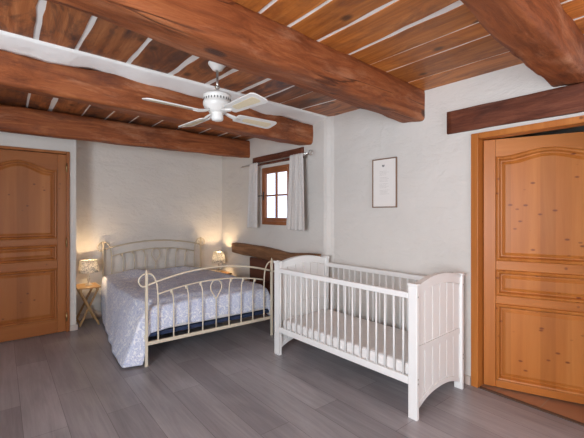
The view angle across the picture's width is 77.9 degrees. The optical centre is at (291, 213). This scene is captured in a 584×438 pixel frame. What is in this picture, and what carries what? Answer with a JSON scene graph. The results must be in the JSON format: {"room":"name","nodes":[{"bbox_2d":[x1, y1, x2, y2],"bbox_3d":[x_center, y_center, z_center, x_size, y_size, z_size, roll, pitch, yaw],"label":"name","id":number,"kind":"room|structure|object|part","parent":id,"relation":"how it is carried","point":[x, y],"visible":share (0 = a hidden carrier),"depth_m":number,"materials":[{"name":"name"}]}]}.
{"room":"bedroom","nodes":[
{"label":"bedroom","id":0,"kind":"room"},
{"bbox_2d":[70,322,77,330],"bbox_3d":[-2.737,1.361,4.474,0.082,0.065,0.458,0,0,-39],"label":"baseboard","id":1,"kind":"structure","parent":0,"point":[72,327],"depth_m":4.30,"materials":[{"name":"beige"}]},
{"bbox_2d":[0,132,221,324],"bbox_3d":[-3.015,0.094,4.435,4.880,2.600,0.710,0,0,-39],"label":"wall","id":2,"kind":"structure","parent":0,"point":[120,194],"depth_m":5.17,"materials":[{"name":"white paint"}]},
{"bbox_2d":[0,145,69,341],"bbox_3d":[-3.029,0.333,4.007,0.954,2.122,0.179,0,0,-39],"label":"door","id":3,"kind":"structure","parent":2,"relation":"in","point":[34,183],"depth_m":4.07,"materials":[{"name":"orange wood"}]},
{"bbox_3d":[-3.021,-0.596,3.995,0.707,0.190,0.040,0,0,-39],"label":"rail","id":4,"kind":"part","parent":3,"relation":"part of","materials":[{"name":"orange wood"}]},
{"bbox_3d":[-3.021,0.327,3.995,0.707,0.075,0.040,0,0,-39],"label":"rail","id":5,"kind":"part","parent":3,"relation":"part of","materials":[{"name":"orange wood"}]},
{"bbox_3d":[-3.021,0.592,3.995,0.707,0.095,0.040,0,0,-39],"label":"rail","id":6,"kind":"part","parent":3,"relation":"part of","materials":[{"name":"orange wood"}]},
{"bbox_3d":[-3.021,1.308,3.995,0.707,0.159,0.040,0,0,-39],"label":"rail","id":7,"kind":"part","parent":3,"relation":"part of","materials":[{"name":"orange wood"}]},
{"bbox_3d":[-3.015,-0.151,3.988,0.707,0.880,0.046,0,0,-39],"label":"panel","id":8,"kind":"part","parent":3,"relation":"part of","materials":[{"name":"orange wood"}]},
{"bbox_3d":[-3.015,0.454,3.988,0.707,0.180,0.046,0,0,-39],"label":"panel","id":9,"kind":"part","parent":3,"relation":"part of","materials":[{"name":"orange wood"}]},
{"bbox_3d":[-3.015,0.934,3.988,0.707,0.590,0.046,0,0,-39],"label":"panel","id":10,"kind":"part","parent":3,"relation":"part of","materials":[{"name":"orange wood"}]},
{"bbox_2d":[76,311,101,319],"bbox_3d":[-2.005,1.359,5.349,2.140,0.070,0.018,0,0,-39],"label":"baseboard","id":11,"kind":"structure","parent":2,"relation":"attached to","point":[97,314],"depth_m":4.79,"materials":[{"name":"beige"}]},
{"bbox_2d":[0,314,583,437],"bbox_3d":[0.075,1.444,2.374,7.100,0.100,7.600,0,0,-39],"label":"floor","id":12,"kind":"structure","parent":0,"point":[231,382],"depth_m":2.73,"materials":[{"name":"grey wood"}]},
{"bbox_2d":[76,282,100,326],"bbox_3d":[-2.586,1.147,4.556,0.250,0.476,0.349,0,0,-39],"label":"folding table","id":13,"kind":"object","parent":12,"relation":"on","point":[79,287],"visible":0.88,"depth_m":4.48,"materials":[{"name":"brown wood"}]},
{"bbox_3d":[-2.690,1.165,4.676,0.217,0.440,0.030,0,0,-39],"label":"leg","id":14,"kind":"part","parent":13,"relation":"part of","materials":[{"name":"brown wood"}]},
{"bbox_3d":[-2.664,1.165,4.661,0.217,0.440,0.030,0,0,-39],"label":"leg","id":15,"kind":"part","parent":13,"relation":"part of","materials":[{"name":"brown wood"}]},
{"bbox_3d":[-2.507,1.165,4.451,0.217,0.440,0.030,0,0,-39],"label":"leg","id":16,"kind":"part","parent":13,"relation":"part of","materials":[{"name":"brown wood"}]},
{"bbox_2d":[78,259,98,285],"bbox_3d":[-2.572,0.749,4.568,0.228,0.318,0.228,0,0,-39],"label":"table lamp","id":17,"kind":"object","parent":13,"relation":"on","point":[87,266],"visible":1,"depth_m":4.50,"materials":[{"name":"beige fabric"}]},
{"bbox_3d":[-2.572,0.668,4.568,0.226,0.150,0.226,0,0,-39],"label":"lamp shade","id":18,"kind":"part","parent":17,"relation":"part of","materials":[{"name":"fabric"}]},
{"bbox_3d":[-2.482,1.165,4.435,0.217,0.440,0.030,0,0,-39],"label":"leg","id":19,"kind":"part","parent":13,"relation":"part of","materials":[{"name":"brown wood"}]},
{"bbox_2d":[97,237,273,366],"bbox_3d":[-1.385,0.881,4.491,1.535,1.025,2.006,0,0,-38],"label":"double bed","id":20,"kind":"object","parent":12,"relation":"on","point":[188,326],"visible":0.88,"depth_m":3.76,"materials":[{"name":"beige metal"}]},
{"bbox_3d":[-2.536,0.875,4.846,0.022,1.013,0.028,0,0,-38],"label":"post","id":21,"kind":"part","parent":20,"relation":"part of","materials":[{"name":"beige metal"}]},
{"bbox_3d":[-1.326,0.946,3.288,0.022,0.873,0.028,0,0,-38],"label":"post","id":22,"kind":"part","parent":20,"relation":"part of","materials":[{"name":"beige metal"}]},
{"bbox_3d":[-1.990,0.441,5.270,1.388,0.114,0.019,0,0,-38],"label":"rail","id":23,"kind":"part","parent":20,"relation":"part of","materials":[{"name":"beige metal"}]},
{"bbox_3d":[-1.990,0.546,5.270,1.177,0.090,0.015,0,0,-38],"label":"rail","id":24,"kind":"part","parent":20,"relation":"part of","materials":[{"name":"beige metal"}]},
{"bbox_3d":[-1.443,0.875,5.694,0.022,1.013,0.028,0,0,-38],"label":"post","id":25,"kind":"part","parent":20,"relation":"part of","materials":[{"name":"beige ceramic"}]},
{"bbox_2d":[150,308,262,327],"bbox_3d":[-1.386,0.991,4.493,1.343,0.233,1.908,0,0,-38],"label":"mattress","id":26,"kind":"object","parent":20,"relation":"on","point":[223,315],"visible":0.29,"depth_m":3.77,"materials":[{"name":"white fabric"}]},
{"bbox_2d":[101,266,273,367],"bbox_3d":[-1.417,1.069,4.427,1.640,0.630,1.900,0,0,-38],"label":"bedspread","id":27,"kind":"object","parent":26,"relation":"on","point":[122,297],"visible":0.89,"depth_m":3.80,"materials":[{"name":"fabric"}]},
{"bbox_3d":[-0.779,0.604,3.712,1.388,0.129,0.019,0,0,-38],"label":"rail","id":28,"kind":"part","parent":20,"relation":"part of","materials":[{"name":"beige metal"}]},
{"bbox_3d":[-0.779,1.188,3.712,1.361,0.032,0.022,0,0,-38],"label":"rail","id":29,"kind":"part","parent":20,"relation":"part of","materials":[{"name":"beige metal"}]},
{"bbox_3d":[-0.779,0.714,3.712,1.176,0.085,0.015,0,0,-38],"label":"rail","id":30,"kind":"part","parent":20,"relation":"part of","materials":[{"name":"beige metal"}]},
{"bbox_3d":[-0.233,0.946,4.136,0.022,0.873,0.028,0,0,-38],"label":"post","id":31,"kind":"part","parent":20,"relation":"part of","materials":[{"name":"beige metal"}]},
{"bbox_2d":[250,257,273,315],"bbox_3d":[-0.165,1.015,4.748,0.045,0.754,1.395,0,0,-39],"label":"fireplace cover","id":32,"kind":"object","parent":12,"relation":"on","point":[256,262],"visible":0.14,"depth_m":5.04,"materials":[{"name":"brown wood"}]},
{"bbox_2d":[274,255,464,420],"bbox_3d":[0.596,0.920,3.234,0.720,0.955,1.564,0,0,-41],"label":"crib","id":33,"kind":"object","parent":12,"relation":"on","point":[435,302],"visible":0.91,"depth_m":2.81,"materials":[{"name":"white paint"}]},
{"bbox_3d":[-0.140,0.943,3.578,0.038,0.910,0.074,0,0,-41],"label":"post","id":34,"kind":"part","parent":33,"relation":"part of","materials":[{"name":"white paint"}]},
{"bbox_3d":[0.113,1.290,3.798,0.638,0.109,0.030,0,0,-41],"label":"rail","id":35,"kind":"part","parent":33,"relation":"part of","materials":[{"name":"white paint"}]},
{"bbox_3d":[0.113,0.931,3.798,0.638,0.046,0.030,0,0,-41],"label":"rail","id":36,"kind":"part","parent":33,"relation":"part of","materials":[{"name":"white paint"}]},
{"bbox_3d":[0.113,0.510,3.798,0.638,0.108,0.030,0,0,-41],"label":"rail","id":37,"kind":"part","parent":33,"relation":"part of","materials":[{"name":"white paint"}]},
{"bbox_3d":[0.114,0.474,3.797,0.638,0.062,0.044,0,0,-41],"label":"cap rail","id":38,"kind":"part","parent":33,"relation":"part of","materials":[{"name":"white paint"}]},
{"bbox_3d":[0.369,0.943,4.014,0.038,0.910,0.074,0,0,-41],"label":"post","id":39,"kind":"part","parent":33,"relation":"part of","materials":[{"name":"white paint"}]},
{"bbox_2d":[283,309,407,374],"bbox_3d":[0.597,1.099,3.232,0.628,0.114,1.386,0,0,-41],"label":"mattress","id":40,"kind":"object","parent":33,"relation":"on","point":[380,327],"visible":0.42,"depth_m":3.10,"materials":[{"name":"white fabric"}]},
{"bbox_3d":[0.826,0.943,2.451,0.030,0.902,0.066,0,0,-41],"label":"post","id":41,"kind":"part","parent":33,"relation":"part of","materials":[{"name":"white paint"}]},
{"bbox_3d":[1.081,0.474,2.668,0.638,0.062,0.044,0,0,-41],"label":"cap rail","id":42,"kind":"part","parent":33,"relation":"part of","materials":[{"name":"white paint"}]},
{"bbox_3d":[1.081,0.510,2.667,0.638,0.108,0.030,0,0,-41],"label":"rail","id":43,"kind":"part","parent":33,"relation":"part of","materials":[{"name":"white paint"}]},
{"bbox_3d":[1.081,0.931,2.667,0.638,0.046,0.030,0,0,-41],"label":"rail","id":44,"kind":"part","parent":33,"relation":"part of","materials":[{"name":"white paint"}]},
{"bbox_3d":[1.081,1.290,2.667,0.638,0.109,0.030,0,0,-41],"label":"rail","id":45,"kind":"part","parent":33,"relation":"part of","materials":[{"name":"white paint"}]},
{"bbox_3d":[1.334,0.943,2.887,0.030,0.902,0.066,0,0,-41],"label":"post","id":46,"kind":"part","parent":33,"relation":"part of","materials":[{"name":"white paint"}]},
{"bbox_3d":[-1.159,1.163,5.734,0.280,0.447,0.329,0,0,-39],"label":"folding table","id":47,"kind":"object","parent":12,"relation":"on","visible":0},
{"bbox_2d":[212,251,225,271],"bbox_3d":[-1.159,0.772,5.709,0.220,0.332,0.220,0,0,-39],"label":"table lamp","id":48,"kind":"object","parent":47,"relation":"on","point":[218,257],"visible":0.88,"depth_m":5.63,"materials":[{"name":"beige fabric"}]},
{"bbox_3d":[-1.159,0.691,5.709,0.218,0.165,0.218,0,0,-39],"label":"lamp shade","id":49,"kind":"part","parent":48,"relation":"part of","materials":[{"name":"fabric"}]},
{"bbox_2d":[0,0,583,139],"bbox_3d":[-0.675,-1.147,1.672,5.051,0.238,7.450,0,0,-39],"label":"ceiling","id":50,"kind":"structure","parent":0,"point":[424,44],"depth_m":2.42,"materials":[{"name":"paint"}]},
{"bbox_2d":[0,104,249,157],"bbox_3d":[-2.596,-0.952,3.956,4.930,0.272,0.325,0,0,-39],"label":"ceiling beam","id":51,"kind":"structure","parent":50,"relation":"attached to","point":[13,119],"depth_m":4.18,"materials":[{"name":"brown wood"}]},
{"bbox_2d":[0,50,312,145],"bbox_3d":[-1.605,-0.950,2.730,4.966,0.282,0.320,0,0,-43],"label":"ceiling beam","id":52,"kind":"structure","parent":50,"relation":"attached to","point":[109,91],"depth_m":2.81,"materials":[{"name":"brown wood"}]},
{"bbox_2d":[142,61,276,128],"bbox_3d":[-0.549,-0.891,2.654,0.822,0.430,0.822,0,0,3],"label":"ceiling fan","id":53,"kind":"object","parent":50,"relation":"hanging from","point":[217,103],"visible":0.97,"depth_m":2.58,"materials":[{"name":"white metal"}]},
{"bbox_3d":[-0.798,-0.731,2.416,0.376,0.036,0.142,0,0,-39],"label":"blade","id":54,"kind":"part","parent":53,"relation":"part of","materials":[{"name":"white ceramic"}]},
{"bbox_3d":[-0.787,-0.731,2.904,0.142,0.036,0.376,0,0,-39],"label":"blade","id":55,"kind":"part","parent":53,"relation":"part of","materials":[{"name":"white wood"}]},
{"bbox_3d":[-0.638,-0.740,2.571,0.141,0.044,0.052,0,0,-39],"label":"blade arm","id":56,"kind":"part","parent":53,"relation":"part of","materials":[{"name":"white metal"}]},
{"bbox_3d":[-0.632,-0.740,2.743,0.052,0.044,0.141,0,0,-39],"label":"blade arm","id":57,"kind":"part","parent":53,"relation":"part of","materials":[{"name":"white metal"}]},
{"bbox_3d":[-0.466,-0.740,2.565,0.052,0.044,0.141,0,0,-39],"label":"blade arm","id":58,"kind":"part","parent":53,"relation":"part of","materials":[{"name":"white metal"}]},
{"bbox_3d":[-0.460,-0.740,2.737,0.141,0.044,0.052,0,0,-39],"label":"blade arm","id":59,"kind":"part","parent":53,"relation":"part of","materials":[{"name":"white metal"}]},
{"bbox_3d":[-0.311,-0.731,2.405,0.142,0.036,0.376,0,0,-39],"label":"blade","id":60,"kind":"part","parent":53,"relation":"part of","materials":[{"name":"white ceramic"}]},
{"bbox_3d":[-0.300,-0.731,2.892,0.376,0.036,0.142,0,0,-39],"label":"blade","id":61,"kind":"part","parent":53,"relation":"part of","materials":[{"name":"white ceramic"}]},
{"bbox_2d":[46,0,424,122],"bbox_3d":[-0.719,-0.984,1.686,5.017,0.302,0.346,0,0,-41],"label":"ceiling beam","id":62,"kind":"structure","parent":50,"relation":"attached to","point":[228,33],"depth_m":2.03,"materials":[{"name":"brown wood"}]},
{"bbox_2d":[460,0,583,86],"bbox_3d":[0.014,-0.982,0.775,5.023,0.302,0.284,0,0,-42],"label":"ceiling beam","id":63,"kind":"structure","parent":50,"relation":"attached to","point":[539,33],"depth_m":1.78,"materials":[{"name":"brown wood"}]},
{"bbox_2d":[222,63,583,375],"bbox_3d":[1.274,0.094,3.278,0.340,2.600,7.500,0,0,-39],"label":"wall","id":64,"kind":"structure","parent":0,"point":[428,232],"depth_m":3.57,"materials":[{"name":"white paint"}]},
{"bbox_2d":[258,164,288,224],"bbox_3d":[-0.186,-0.226,4.919,0.214,0.824,0.685,0,0,-39],"label":"window","id":65,"kind":"structure","parent":64,"relation":"in","point":[282,168],"depth_m":4.90,"materials":[{"name":"brown wood"}]},
{"bbox_2d":[232,242,320,262],"bbox_3d":[-0.273,0.546,4.915,0.161,0.191,1.930,0,0,-39],"label":"mantel beam","id":66,"kind":"structure","parent":64,"relation":"attached to","point":[262,252],"depth_m":4.94,"materials":[{"name":"brown wood"}]},
{"bbox_2d":[253,147,303,165],"bbox_3d":[-0.148,-0.742,4.883,0.202,0.136,1.116,0,0,-39],"label":"lintel","id":67,"kind":"object","parent":64,"relation":"attached to","point":[288,153],"visible":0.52,"depth_m":4.79,"materials":[{"name":"brown wood"}]},
{"bbox_2d":[241,150,312,167],"bbox_3d":[-0.237,-0.699,4.765,0.090,0.070,1.580,0,0,-39],"label":"curtain rod","id":68,"kind":"object","parent":67,"relation":"attached to","point":[305,155],"visible":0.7,"depth_m":4.59,"materials":[{"name":"silver metal"}]},
{"bbox_2d":[247,162,258,227],"bbox_3d":[-0.555,-0.250,5.068,0.077,0.911,0.281,0,0,-39],"label":"curtain","id":69,"kind":"object","parent":68,"relation":"hanging from","point":[252,192],"visible":1,"depth_m":5.04,"materials":[{"name":"grey fabric"}]},
{"bbox_2d":[286,153,304,230],"bbox_3d":[0.051,-0.253,4.317,0.078,0.922,0.356,0,0,-39],"label":"curtain","id":70,"kind":"object","parent":68,"relation":"hanging from","point":[295,203],"visible":1,"depth_m":4.29,"materials":[{"name":"grey fabric"}]},
{"bbox_2d":[372,157,396,207],"bbox_3d":[0.911,-0.300,3.560,0.016,0.486,0.286,0,0,-40],"label":"picture frame","id":71,"kind":"object","parent":64,"relation":"attached to","point":[384,170],"visible":1,"depth_m":3.56,"materials":[{"name":"brown wood"}]},
{"bbox_2d":[464,374,470,384],"bbox_3d":[0.961,1.359,3.507,0.017,0.070,1.511,0,0,-40],"label":"baseboard","id":72,"kind":"structure","parent":64,"relation":"attached to","point":[467,379],"depth_m":2.94,"materials":[{"name":"beige"}]},
{"bbox_2d":[447,82,583,134],"bbox_3d":[1.907,-0.765,2.477,0.182,0.195,1.660,0,0,-40],"label":"lintel","id":73,"kind":"object","parent":64,"relation":"attached to","point":[565,100],"visible":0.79,"depth_m":2.63,"materials":[{"name":"brown wood"}]},
{"bbox_2d":[471,115,583,426],"bbox_3d":[1.923,0.376,2.680,0.436,2.036,0.975,0,0,-39],"label":"door","id":74,"kind":"structure","parent":64,"relation":"in","point":[527,193],"depth_m":2.77,"materials":[{"name":"brown wood"}]},
{"bbox_3d":[1.935,-0.521,2.728,0.688,0.138,0.040,0,0,29],"label":"rail","id":75,"kind":"part","parent":74,"relation":"part of","materials":[{"name":"brown wood"}]},
{"bbox_3d":[1.935,0.411,2.728,0.688,0.073,0.040,0,0,29],"label":"rail","id":76,"kind":"part","parent":74,"relation":"part of","materials":[{"name":"brown wood"}]},
{"bbox_3d":[1.935,0.684,2.728,0.688,0.063,0.040,0,0,29],"label":"rail","id":77,"kind":"part","parent":74,"relation":"part of","materials":[{"name":"brown wood"}]},
{"bbox_3d":[1.935,1.354,2.728,0.688,0.056,0.040,0,0,29],"label":"rail","id":78,"kind":"part","parent":74,"relation":"part of","materials":[{"name":"brown wood"}]},
{"bbox_3d":[1.931,-0.062,2.720,0.688,0.875,0.046,0,0,29],"label":"panel","id":79,"kind":"part","parent":74,"relation":"part of","materials":[{"name":"brown wood"}]},
{"bbox_3d":[1.931,0.550,2.720,0.688,0.205,0.046,0,0,29],"label":"panel","id":80,"kind":"part","parent":74,"relation":"part of","materials":[{"name":"brown wood"}]},
{"bbox_3d":[1.931,1.021,2.720,0.688,0.610,0.046,0,0,29],"label":"panel","id":81,"kind":"part","parent":74,"relation":"part of","materials":[{"name":"brown wood"}]},
{"bbox_2d":[491,126,583,139],"bbox_3d":[2.797,0.094,3.158,1.880,2.600,4.200,0,0,-39],"label":"wall","id":82,"kind":"structure","parent":0,"point":[579,128],"depth_m":4.18,"materials":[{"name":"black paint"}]}
]}

